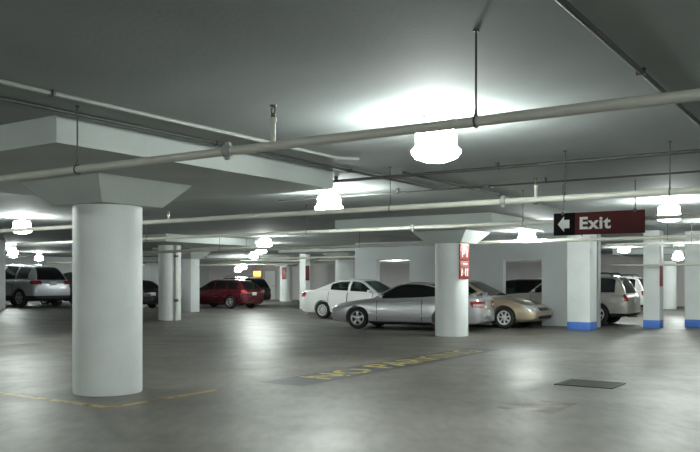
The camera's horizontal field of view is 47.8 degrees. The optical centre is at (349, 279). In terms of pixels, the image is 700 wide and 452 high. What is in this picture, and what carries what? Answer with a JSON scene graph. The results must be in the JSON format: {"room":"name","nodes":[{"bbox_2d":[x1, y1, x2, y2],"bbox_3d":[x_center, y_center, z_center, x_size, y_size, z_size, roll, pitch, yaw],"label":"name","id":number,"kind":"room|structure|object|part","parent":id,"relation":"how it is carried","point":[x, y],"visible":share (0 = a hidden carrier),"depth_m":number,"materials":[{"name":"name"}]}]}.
{"room":"parking garage","nodes":[
{"label":"parking garage","id":0,"kind":"room"},
{"bbox_2d":[5,256,208,302],"bbox_3d":[-26.536,-0.015,39.841,0.310,2.970,55.000,0,0,34],"label":"wall","id":1,"kind":"structure","parent":0,"point":[63,267],"depth_m":51.25,"materials":[{"name":"white paint"}]},
{"bbox_2d":[0,0,699,260],"bbox_3d":[-4.338,-1.525,25.093,53.601,0.550,55.600,0,0,34],"label":"ceiling","id":2,"kind":"structure","parent":0,"point":[327,67],"depth_m":6.68,"materials":[{"name":"grey concrete"}]},
{"bbox_3d":[-17.582,-1.380,33.892,4.200,0.260,4.400,0,0,34],"label":"drop panel","id":3,"kind":"part","parent":2,"relation":"part of","materials":[{"name":"white concrete"}]},
{"bbox_2d":[7,248,17,257],"bbox_3d":[-14.077,-1.218,33.000,0.460,0.563,0.460,0,0,0],"label":"ceiling lamp","id":4,"kind":"object","parent":2,"relation":"hanging from","point":[12,251],"visible":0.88,"depth_m":32.86,"materials":[{"name":"white"}]},
{"bbox_2d":[13,216,30,233],"bbox_3d":[-7.723,-1.292,18.600,0.460,0.412,0.460,0,0,0],"label":"ceiling lamp","id":5,"kind":"object","parent":2,"relation":"hanging from","point":[21,223],"visible":0.82,"depth_m":18.47,"materials":[{"name":"white"}]},
{"bbox_2d":[35,253,42,260],"bbox_3d":[-16.534,-1.259,42.000,0.460,0.479,0.460,0,0,0],"label":"ceiling lamp","id":6,"kind":"object","parent":2,"relation":"hanging from","point":[37,258],"visible":0.74,"depth_m":41.87,"materials":[{"name":"white"}]},
{"bbox_2d":[35,256,42,260],"bbox_3d":[-16.534,-1.173,42.000,0.460,0.307,0.460,0,0,0],"label":"diffuser","id":7,"kind":"object","parent":6,"relation":"attached to","point":[38,258],"depth_m":41.83,"materials":[{"name":"white"}]},
{"bbox_3d":[-3.197,-1.380,10.168,4.200,0.260,4.400,0,0,34],"label":"drop panel","id":8,"kind":"part","parent":2,"relation":"part of","materials":[{"name":"grey concrete"}]},
{"bbox_2d":[0,79,358,160],"bbox_3d":[-2.682,-1.476,5.753,0.202,0.046,9.614,0,0,35],"label":"conduit","id":9,"kind":"object","parent":2,"relation":"attached to","point":[50,93],"visible":0.95,"depth_m":7.02,"materials":[{"name":"grey metal"}]},
{"bbox_3d":[-7.240,-1.430,35.906,2.400,0.160,2.400,0,0,34],"label":"drop panel","id":10,"kind":"part","parent":2,"relation":"part of","materials":[{"name":"grey concrete"}]},
{"bbox_3d":[-6.479,-1.380,28.557,4.200,0.260,4.400,0,0,34],"label":"drop panel","id":11,"kind":"part","parent":2,"relation":"part of","materials":[{"name":"grey concrete"}]},
{"bbox_2d":[47,256,354,263],"bbox_3d":[-8.591,-1.219,39.925,21.500,0.560,0.125,0,0,34],"label":"pipe","id":12,"kind":"object","parent":2,"relation":"hanging from","point":[314,257],"visible":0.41,"depth_m":36.84,"materials":[{"name":"grey metal"}]},
{"bbox_2d":[142,239,259,255],"bbox_3d":[-6.260,-1.222,30.332,8.000,0.553,0.115,0,0,34],"label":"pipe","id":13,"kind":"object","parent":2,"relation":"hanging from","point":[182,253],"visible":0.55,"depth_m":29.74,"materials":[{"name":"grey metal"}]},
{"bbox_2d":[0,96,438,188],"bbox_3d":[-2.164,-1.477,7.441,0.064,0.044,13.000,0,0,34],"label":"conduit","id":14,"kind":"object","parent":2,"relation":"attached to","point":[6,99],"visible":0.95,"depth_m":7.88,"materials":[{"name":"grey metal"}]},
{"bbox_2d":[239,264,246,268],"bbox_3d":[-6.501,-1.069,48.000,0.460,0.859,0.460,0,0,0],"label":"ceiling lamp","id":15,"kind":"object","parent":2,"relation":"hanging from","point":[242,266],"visible":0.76,"depth_m":47.84,"materials":[{"name":"white"}]},
{"bbox_2d":[250,251,257,257],"bbox_3d":[-4.618,-1.228,38.000,0.460,0.543,0.460,0,0,0],"label":"ceiling lamp","id":16,"kind":"object","parent":2,"relation":"hanging from","point":[253,255],"visible":0.72,"depth_m":37.84,"materials":[{"name":"white"}]},
{"bbox_2d":[250,254,257,257],"bbox_3d":[-4.618,-1.110,38.000,0.460,0.307,0.460,0,0,0],"label":"diffuser","id":17,"kind":"object","parent":16,"relation":"attached to","point":[251,255],"depth_m":37.84,"materials":[{"name":"white"}]},
{"bbox_2d":[255,243,266,253],"bbox_3d":[-3.605,-1.271,32.000,0.460,0.412,0.460,0,0,0],"label":"ceiling lamp","id":18,"kind":"object","parent":2,"relation":"hanging from","point":[256,251],"visible":0.47,"depth_m":31.83,"materials":[{"name":"white"}]},
{"bbox_2d":[255,250,266,253],"bbox_3d":[-3.605,-1.219,32.000,0.460,0.307,0.460,0,0,0],"label":"diffuser","id":19,"kind":"object","parent":18,"relation":"attached to","point":[257,251],"depth_m":31.82,"materials":[{"name":"white plastic"}]},
{"bbox_2d":[258,235,271,246],"bbox_3d":[-2.851,-1.292,26.500,0.460,0.412,0.460,0,0,0],"label":"ceiling lamp","id":20,"kind":"object","parent":2,"relation":"hanging from","point":[263,242],"visible":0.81,"depth_m":26.34,"materials":[{"name":"white"}]},
{"bbox_2d":[142,260,408,265],"bbox_3d":[-2.567,-1.219,44.927,30.000,0.560,0.126,0,0,34],"label":"pipe","id":21,"kind":"object","parent":2,"relation":"hanging from","point":[380,260],"visible":0.43,"depth_m":45.90,"materials":[{"name":"white metal"}]},
{"bbox_2d":[142,259,408,263],"bbox_3d":[-4.865,-1.219,42.372,27.000,0.560,0.125,0,0,34],"label":"pipe","id":22,"kind":"object","parent":2,"relation":"hanging from","point":[311,259],"visible":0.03,"depth_m":42.05,"materials":[{"name":"white metal"}]},
{"bbox_3d":[-4.411,-1.380,53.716,4.200,0.260,4.400,0,0,34],"label":"drop panel","id":23,"kind":"part","parent":2,"relation":"part of","materials":[{"name":"grey concrete"}]},
{"bbox_3d":[-0.321,-1.380,36.832,4.200,0.260,4.400,0,0,34],"label":"drop panel","id":24,"kind":"part","parent":2,"relation":"part of","materials":[{"name":"grey concrete"}]},
{"bbox_2d":[315,188,342,209],"bbox_3d":[-0.346,-1.292,13.000,0.460,0.412,0.460,0,0,0],"label":"ceiling lamp","id":25,"kind":"object","parent":2,"relation":"hanging from","point":[328,201],"visible":0.69,"depth_m":12.84,"materials":[{"name":"white"}]},
{"bbox_2d":[315,195,342,209],"bbox_3d":[-0.346,-1.240,13.000,0.460,0.307,0.460,0,0,0],"label":"diffuser","id":26,"kind":"object","parent":25,"relation":"attached to","point":[323,201],"depth_m":12.83,"materials":[{"name":"white"}]},
{"bbox_2d":[0,29,699,181],"bbox_3d":[0.956,-1.194,4.601,15.500,0.611,0.092,0,0,34],"label":"pipe","id":27,"kind":"object","parent":2,"relation":"hanging from","point":[227,151],"visible":1,"depth_m":5.01,"materials":[{"name":"grey metal"}]},
{"bbox_3d":[-2.343,-1.266,6.791,0.040,0.467,0.038,0,0,34],"label":"hanger rod","id":28,"kind":"part","parent":27,"relation":"part of","materials":[{"name":"grey metal"}]},
{"bbox_3d":[0.755,-1.266,4.733,0.040,0.467,0.038,0,0,34],"label":"hanger rod","id":29,"kind":"part","parent":27,"relation":"part of","materials":[{"name":"grey metal"}]},
{"bbox_2d":[0,141,699,232],"bbox_3d":[1.441,-1.192,9.848,20.500,0.615,0.100,0,0,34],"label":"pipe","id":30,"kind":"object","parent":2,"relation":"hanging from","point":[503,201],"visible":1,"depth_m":9.98,"materials":[{"name":"grey metal"}]},
{"bbox_3d":[0.533,-1.268,10.451,0.040,0.463,0.038,0,0,34],"label":"hanger rod","id":31,"kind":"part","parent":30,"relation":"part of","materials":[{"name":"grey metal"}]},
{"bbox_3d":[2.490,-1.268,9.151,0.040,0.463,0.038,0,0,34],"label":"hanger rod","id":32,"kind":"part","parent":30,"relation":"part of","materials":[{"name":"grey metal"}]},
{"bbox_3d":[3.448,-1.268,8.514,0.040,0.463,0.038,0,0,34],"label":"hanger rod","id":33,"kind":"part","parent":30,"relation":"part of","materials":[{"name":"grey metal"}]},
{"bbox_2d":[5,222,699,256],"bbox_3d":[0.697,-1.216,22.733,36.000,0.565,0.116,0,0,34],"label":"pipe","id":34,"kind":"object","parent":2,"relation":"hanging from","point":[667,236],"visible":0.85,"depth_m":22.27,"materials":[{"name":"white metal"}]},
{"bbox_2d":[16,190,699,245],"bbox_3d":[1.559,-1.192,14.092,25.000,0.613,0.096,0,0,34],"label":"pipe","id":35,"kind":"object","parent":2,"relation":"hanging from","point":[412,227],"visible":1,"depth_m":14.72,"materials":[{"name":"grey metal"}]},
{"bbox_2d":[181,260,541,265],"bbox_3d":[-0.353,-1.244,48.258,30.000,0.510,0.126,0,0,34],"label":"pipe","id":36,"kind":"object","parent":2,"relation":"hanging from","point":[506,260],"visible":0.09,"depth_m":49.29,"materials":[{"name":"grey metal"}]},
{"bbox_2d":[411,115,460,162],"bbox_3d":[0.795,-1.292,7.300,0.460,0.412,0.460,0,0,0],"label":"ceiling lamp","id":37,"kind":"object","parent":2,"relation":"hanging from","point":[438,146],"visible":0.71,"depth_m":7.15,"materials":[{"name":"white glass"}]},
{"bbox_3d":[2.591,-1.380,20.489,4.200,0.260,4.400,0,0,34],"label":"drop panel","id":38,"kind":"part","parent":2,"relation":"part of","materials":[{"name":"grey concrete"}]},
{"bbox_2d":[402,171,564,209],"bbox_3d":[2.599,-1.473,13.671,0.100,0.052,6.750,0,0,34],"label":"conduit","id":39,"kind":"object","parent":2,"relation":"attached to","point":[403,172],"visible":0.8,"depth_m":12.78,"materials":[{"name":"grey metal"}]},
{"bbox_2d":[278,170,699,201],"bbox_3d":[4.949,-1.450,10.160,15.000,0.100,0.100,0,0,34],"label":"conduit","id":40,"kind":"object","parent":2,"relation":"attached to","point":[546,181],"visible":1,"depth_m":11.86,"materials":[{"name":"grey metal"}]},
{"bbox_2d":[333,149,699,182],"bbox_3d":[3.964,-1.452,8.676,15.000,0.096,0.072,0,0,34],"label":"conduit","id":41,"kind":"object","parent":2,"relation":"attached to","point":[497,167],"visible":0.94,"depth_m":9.86,"materials":[{"name":"grey metal"}]},
{"bbox_2d":[518,230,535,241],"bbox_3d":[4.481,-1.232,20.000,0.460,0.535,0.460,0,0,0],"label":"ceiling lamp","id":42,"kind":"object","parent":2,"relation":"hanging from","point":[524,235],"visible":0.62,"depth_m":19.84,"materials":[{"name":"white"}]},
{"bbox_2d":[554,180,644,235],"bbox_3d":[3.805,-1.100,12.117,1.382,0.798,0.055,0,0,34],"label":"exit sign","id":43,"kind":"object","parent":2,"relation":"hanging from","point":[624,221],"visible":0.95,"depth_m":12.07,"materials":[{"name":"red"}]},
{"bbox_3d":[3.371,-0.875,12.408,0.337,0.349,0.048,0,0,34],"label":"arrow panel","id":44,"kind":"part","parent":43,"relation":"part of","materials":[{"name":"black plastic"}]},
{"bbox_3d":[3.807,-0.875,12.118,1.380,0.345,0.040,0,0,34],"label":"panel","id":45,"kind":"part","parent":43,"relation":"part of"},
{"bbox_3d":[4.265,-1.258,11.813,0.040,0.482,0.052,0,0,34],"label":"hanger rod","id":46,"kind":"part","parent":43,"relation":"part of","materials":[{"name":"grey metal"}]},
{"bbox_2d":[618,247,629,252],"bbox_3d":[10.405,-1.263,30.000,0.460,0.472,0.460,0,0,0],"label":"ceiling lamp","id":47,"kind":"object","parent":2,"relation":"hanging from","point":[621,249],"visible":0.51,"depth_m":29.84,"materials":[{"name":"white"}]},
{"bbox_2d":[555,0,699,126],"bbox_3d":[1.340,-1.473,4.512,0.100,0.052,13.000,0,0,34],"label":"conduit","id":48,"kind":"object","parent":2,"relation":"attached to","point":[565,4],"visible":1,"depth_m":5.04,"materials":[{"name":"grey metal"}]},
{"bbox_3d":[9.618,-1.380,30.108,4.200,0.260,4.400,0,0,34],"label":"drop panel","id":49,"kind":"part","parent":2,"relation":"part of","materials":[{"name":"white concrete"}]},
{"bbox_3d":[15.941,-1.380,39.714,4.200,0.260,4.400,0,0,34],"label":"drop panel","id":50,"kind":"part","parent":2,"relation":"part of","materials":[{"name":"white concrete"}]},
{"bbox_2d":[606,223,699,245],"bbox_3d":[12.618,-1.209,18.269,13.200,0.580,0.104,0,0,34],"label":"pipe","id":51,"kind":"object","parent":2,"relation":"hanging from","point":[691,242],"visible":1,"depth_m":21.16,"materials":[{"name":"white metal"}]},
{"bbox_2d":[612,263,699,265],"bbox_3d":[13.294,-0.954,20.642,12.700,1.090,0.085,0,0,34],"label":"pipe","id":52,"kind":"object","parent":2,"relation":"hanging from","point":[686,264],"visible":1,"depth_m":23.39,"materials":[{"name":"white metal"}]},
{"bbox_2d":[658,199,679,221],"bbox_3d":[5.976,-1.292,14.800,0.460,0.412,0.460,0,0,0],"label":"ceiling lamp","id":53,"kind":"object","parent":2,"relation":"hanging from","point":[668,209],"visible":0.84,"depth_m":14.67,"materials":[{"name":"white"}]},
{"bbox_2d":[672,251,683,260],"bbox_3d":[14.117,-1.169,34.000,0.460,0.659,0.460,0,0,0],"label":"ceiling lamp","id":54,"kind":"object","parent":2,"relation":"hanging from","point":[677,256],"visible":1,"depth_m":33.86,"materials":[{"name":"white"}]},
{"bbox_2d":[0,299,699,451],"bbox_3d":[-4.338,1.265,25.093,53.002,0.370,55.002,0,0,34],"label":"floor","id":55,"kind":"structure","parent":0,"point":[272,375],"depth_m":10.46,"materials":[{"name":"concrete"}]},
{"bbox_2d":[0,239,4,308],"bbox_3d":[-13.081,-0.209,29.101,0.520,2.579,0.520,0,0,34],"label":"concrete column","id":56,"kind":"structure","parent":55,"relation":"on","point":[2,241],"depth_m":29.07,"materials":[{"name":"white paint"}]},
{"bbox_2d":[5,263,69,306],"bbox_3d":[-13.807,0.177,32.885,4.716,1.806,2.019,0,0,34],"label":"off roader","id":57,"kind":"object","parent":55,"relation":"on","point":[24,283],"visible":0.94,"depth_m":31.56,"materials":[{"name":"silver metal"}]},
{"bbox_3d":[-13.749,0.376,31.945,0.860,0.729,0.379,0,0,34],"label":"door","id":58,"kind":"part","parent":57,"relation":"part of","materials":[{"name":"silver metal"}]},
{"bbox_2d":[30,281,41,284],"bbox_3d":[-12.383,0.099,31.106,0.354,0.158,0.340,0,0,34],"label":"tail light","id":59,"kind":"object","parent":57,"relation":"attached to","point":[31,282],"depth_m":31.01,"materials":[{"name":"red plastic"}]},
{"bbox_2d":[40,272,71,303],"bbox_3d":[-12.189,0.367,35.412,4.396,1.498,1.921,0,0,34],"label":"hatchback","id":60,"kind":"object","parent":55,"relation":"on","point":[68,275],"visible":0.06,"depth_m":34.71,"materials":[{"name":"black metal"}]},
{"bbox_2d":[21,173,190,396],"bbox_3d":[-3.142,0.101,10.252,1.520,2.699,1.520,0,0,34],"label":"concrete column","id":61,"kind":"structure","parent":55,"relation":"on","point":[106,208],"depth_m":9.88,"materials":[{"name":"white paint"}]},
{"bbox_2d":[142,280,157,307],"bbox_3d":[-11.712,0.701,40.918,4.396,1.498,1.921,0,0,34],"label":"hatchback","id":62,"kind":"object","parent":55,"relation":"on","point":[149,288],"visible":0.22,"depth_m":39.72,"materials":[{"name":"black metal"}]},
{"bbox_2d":[142,257,157,305],"bbox_3d":[-10.941,0.101,43.887,1.520,2.699,1.520,0,0,34],"label":"concrete column","id":63,"kind":"structure","parent":55,"relation":"on","point":[151,268],"depth_m":43.50,"materials":[{"name":"white paint"}]},
{"bbox_2d":[158,245,180,320],"bbox_3d":[-6.521,0.101,28.577,0.800,2.699,0.814,0,0,2],"label":"concrete column","id":64,"kind":"structure","parent":55,"relation":"on","point":[169,264],"depth_m":28.21,"materials":[{"name":"white paint"}]},
{"bbox_2d":[181,252,209,311],"bbox_3d":[-7.240,0.051,35.906,1.360,2.799,1.360,0,0,34],"label":"concrete column","id":65,"kind":"structure","parent":55,"relation":"on","point":[190,260],"depth_m":35.66,"materials":[{"name":"white paint"}]},
{"bbox_2d":[199,279,263,308],"bbox_3d":[-6.679,0.701,41.356,4.396,1.498,1.921,0,0,34],"label":"hatchback","id":66,"kind":"object","parent":55,"relation":"on","point":[230,293],"visible":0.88,"depth_m":40.28,"materials":[{"name":"red paint"}]},
{"bbox_3d":[-7.387,0.841,40.978,1.040,0.618,0.357,0,0,34],"label":"door","id":67,"kind":"part","parent":66,"relation":"part of","materials":[{"name":"red paint"}]},
{"bbox_3d":[-7.072,1.222,40.784,1.820,0.084,0.331,0,0,34],"label":"sill","id":68,"kind":"part","parent":66,"relation":"part of","materials":[{"name":"black plastic"}]},
{"bbox_3d":[-6.596,0.831,40.452,0.820,0.639,0.357,0,0,34],"label":"door","id":69,"kind":"part","parent":66,"relation":"part of","materials":[{"name":"red paint"}]},
{"bbox_2d":[223,276,270,304],"bbox_3d":[-6.979,0.599,47.138,4.596,1.703,1.960,0,0,34],"label":"off roader","id":70,"kind":"object","parent":55,"relation":"on","point":[260,282],"visible":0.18,"depth_m":46.17,"materials":[{"name":"black metal"}]},
{"bbox_2d":[275,264,297,300],"bbox_3d":[-4.356,0.101,53.799,1.520,2.699,1.520,0,0,34],"label":"concrete column","id":71,"kind":"structure","parent":55,"relation":"on","point":[285,284],"depth_m":53.44,"materials":[{"name":"white paint"}]},
{"bbox_2d":[282,267,285,278],"bbox_3d":[-4.474,-0.450,53.350,0.300,0.800,0.024,0,0,34],"label":"sign","id":72,"kind":"object","parent":71,"relation":"attached to","point":[283,268],"visible":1,"depth_m":53.32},
{"bbox_2d":[300,254,309,308],"bbox_3d":[-2.282,-0.025,39.935,0.380,2.949,0.380,0,0,34],"label":"concrete column","id":73,"kind":"structure","parent":55,"relation":"on","point":[304,284],"depth_m":39.81,"materials":[{"name":"white paint"}]},
{"bbox_2d":[305,266,309,280],"bbox_3d":[-2.131,-0.350,39.583,0.240,0.750,0.024,0,0,34],"label":"sign","id":74,"kind":"object","parent":73,"relation":"attached to","point":[307,268],"visible":1,"depth_m":39.56,"materials":[{"name":"red metal"}]},
{"bbox_2d":[322,252,354,287],"bbox_3d":[-0.266,0.101,36.915,1.520,2.699,1.520,0,0,34],"label":"concrete column","id":75,"kind":"structure","parent":55,"relation":"on","point":[343,266],"depth_m":36.53,"materials":[{"name":"white paint"}]},
{"bbox_2d":[301,279,390,317],"bbox_3d":[0.510,0.699,29.736,4.796,1.503,1.948,0,0,34],"label":"sedan","id":76,"kind":"object","parent":55,"relation":"on","point":[321,301],"visible":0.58,"depth_m":29.66,"materials":[{"name":"white paint"}]},
{"bbox_3d":[-0.387,0.797,29.469,0.840,0.746,0.363,0,0,34],"label":"door","id":77,"kind":"part","parent":76,"relation":"part of","materials":[{"name":"white paint"}]},
{"bbox_3d":[0.430,0.817,28.927,1.080,0.705,0.363,0,0,34],"label":"door","id":78,"kind":"part","parent":76,"relation":"part of","materials":[{"name":"white paint"}]},
{"bbox_2d":[332,282,494,328],"bbox_3d":[1.854,0.749,23.596,4.686,1.403,1.907,0,0,26],"label":"coupe","id":79,"kind":"object","parent":55,"relation":"on","point":[409,303],"visible":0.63,"depth_m":22.90,"materials":[{"name":"silver metal"}]},
{"bbox_3d":[1.479,0.861,23.001,1.400,0.638,0.353,0,0,26],"label":"door","id":80,"kind":"part","parent":79,"relation":"part of","materials":[{"name":"silver metal"}]},
{"bbox_3d":[1.495,1.025,22.989,1.870,0.050,0.360,0,0,26],"label":"moulding","id":81,"kind":"part","parent":79,"relation":"part of","materials":[{"name":"silver metal"}]},
{"bbox_3d":[1.502,1.252,23.004,1.950,0.084,0.328,0,0,26],"label":"sill","id":82,"kind":"part","parent":79,"relation":"part of","materials":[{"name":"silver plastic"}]},
{"bbox_2d":[470,301,484,307],"bbox_3d":[3.567,0.684,22.136,0.314,0.167,0.456,0,0,26],"label":"tail light","id":83,"kind":"object","parent":79,"relation":"attached to","point":[473,304],"depth_m":21.97,"materials":[{"name":"red plastic"}]},
{"bbox_2d":[413,229,489,336],"bbox_3d":[2.647,0.101,20.573,1.520,2.699,1.520,0,0,34],"label":"concrete column","id":84,"kind":"structure","parent":55,"relation":"on","point":[451,292],"depth_m":20.18,"materials":[{"name":"white paint"}]},
{"bbox_2d":[459,261,468,278],"bbox_3d":[2.926,-0.250,20.215,0.340,0.450,0.028,0,0,-38],"label":"letter sign","id":85,"kind":"object","parent":84,"relation":"attached to","point":[463,265],"visible":1,"depth_m":20.18,"materials":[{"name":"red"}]},
{"bbox_2d":[459,243,468,260],"bbox_3d":[2.926,-0.715,20.215,0.340,0.450,0.028,0,0,-38],"label":"letter sign","id":86,"kind":"object","parent":84,"relation":"attached to","point":[463,247],"visible":1,"depth_m":20.19,"materials":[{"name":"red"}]},
{"bbox_2d":[434,279,552,327],"bbox_3d":[3.887,0.711,25.151,4.796,1.478,1.952,0,0,34],"label":"sedan","id":87,"kind":"object","parent":55,"relation":"on","point":[509,310],"visible":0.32,"depth_m":23.72,"materials":[{"name":"beige paint"}]},
{"bbox_2d":[538,307,548,310],"bbox_3d":[5.791,0.875,23.886,0.220,0.090,0.716,0,0,34],"label":"grille","id":88,"kind":"object","parent":87,"relation":"attached to","point":[539,308],"depth_m":23.80,"materials":[{"name":"grey"}]},
{"bbox_2d":[506,279,541,293],"bbox_3d":[7.551,0.701,30.521,4.396,1.498,1.921,0,0,34],"label":"hatchback","id":89,"kind":"object","parent":55,"relation":"on","point":[517,285],"visible":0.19,"depth_m":30.37,"materials":[{"name":"black glass"}]},
{"bbox_2d":[507,272,640,324],"bbox_3d":[7.226,0.599,26.595,4.596,1.703,1.960,0,0,34],"label":"off roader","id":90,"kind":"object","parent":55,"relation":"on","point":[619,297],"visible":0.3,"depth_m":25.07,"materials":[{"name":"grey paint"}]},
{"bbox_3d":[6.525,0.782,26.193,1.000,0.616,0.365,0,0,34],"label":"door","id":91,"kind":"part","parent":90,"relation":"part of","materials":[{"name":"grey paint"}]},
{"bbox_2d":[567,234,596,330],"bbox_3d":[6.770,-0.025,23.056,0.668,2.949,0.668,0,0,34],"label":"concrete column","id":92,"kind":"structure","parent":55,"relation":"on","point":[581,256],"depth_m":22.80,"materials":[{"name":"white paint"}]},
{"bbox_2d":[554,379,625,388],"bbox_3d":[3.339,1.443,10.988,0.800,0.012,0.680,0,0,34],"label":"floor drain","id":93,"kind":"object","parent":55,"relation":"on","point":[569,382],"visible":1,"depth_m":10.98,"materials":[{"name":"black metal"}]},
{"bbox_2d":[601,274,642,306],"bbox_3d":[11.039,0.599,35.407,4.596,1.703,1.960,0,0,34],"label":"off roader","id":94,"kind":"object","parent":55,"relation":"on","point":[637,282],"visible":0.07,"depth_m":33.82,"materials":[{"name":"white paint"}]},
{"bbox_2d":[643,230,662,327],"bbox_3d":[9.237,-0.025,24.058,0.488,2.949,0.488,0,0,34],"label":"concrete column","id":95,"kind":"structure","parent":55,"relation":"on","point":[652,254],"depth_m":23.86,"materials":[{"name":"white paint"}]},
{"bbox_2d":[660,266,662,285],"bbox_3d":[9.395,-0.130,23.833,0.024,0.640,0.360,0,0,34],"label":"sign","id":96,"kind":"object","parent":95,"relation":"attached to","point":[661,267],"visible":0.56,"depth_m":23.79,"materials":[{"name":"red metal"}]},
{"bbox_2d":[663,255,684,308],"bbox_3d":[15.996,0.101,39.797,1.520,2.699,1.520,0,0,34],"label":"concrete column","id":97,"kind":"structure","parent":55,"relation":"on","point":[669,272],"depth_m":39.41,"materials":[{"name":"white paint"}]},
{"bbox_2d":[685,231,699,327],"bbox_3d":[10.764,-0.025,24.424,0.668,2.949,0.668,0,0,34],"label":"concrete column","id":98,"kind":"structure","parent":55,"relation":"on","point":[692,252],"depth_m":24.21,"materials":[{"name":"white paint"}]},
{"bbox_2d":[355,241,434,290],"bbox_3d":[2.392,-0.015,30.977,5.100,2.970,0.250,0,0,34],"label":"wall","id":99,"kind":"structure","parent":0,"point":[421,258],"depth_m":31.25,"materials":[{"name":"white paint"}]},
{"bbox_2d":[209,254,684,306],"bbox_3d":[10.963,-0.015,48.124,53.600,2.970,0.303,0,0,34],"label":"wall","id":100,"kind":"structure","parent":0,"point":[392,275],"depth_m":53.19,"materials":[{"name":"paint"}]},
{"bbox_2d":[253,271,261,276],"bbox_3d":[-6.985,-0.450,59.781,0.800,0.500,0.125,0,0,34],"label":"sign","id":101,"kind":"object","parent":100,"relation":"attached to","point":[255,273],"visible":0.69,"depth_m":59.71,"materials":[{"name":"yellow plastic"}]},
{"bbox_2d":[264,270,275,298],"bbox_3d":[-5.983,0.350,59.120,1.120,2.200,0.127,0,0,34],"label":"door","id":102,"kind":"structure","parent":100,"relation":"in","point":[269,275],"depth_m":59.06,"materials":[{"name":"white paint"}]},
{"bbox_2d":[468,233,600,326],"bbox_3d":[5.569,-0.015,25.684,5.050,2.970,0.251,0,0,34],"label":"wall","id":103,"kind":"structure","parent":0,"point":[487,262],"depth_m":25.16,"materials":[{"name":"white paint"}]}
]}

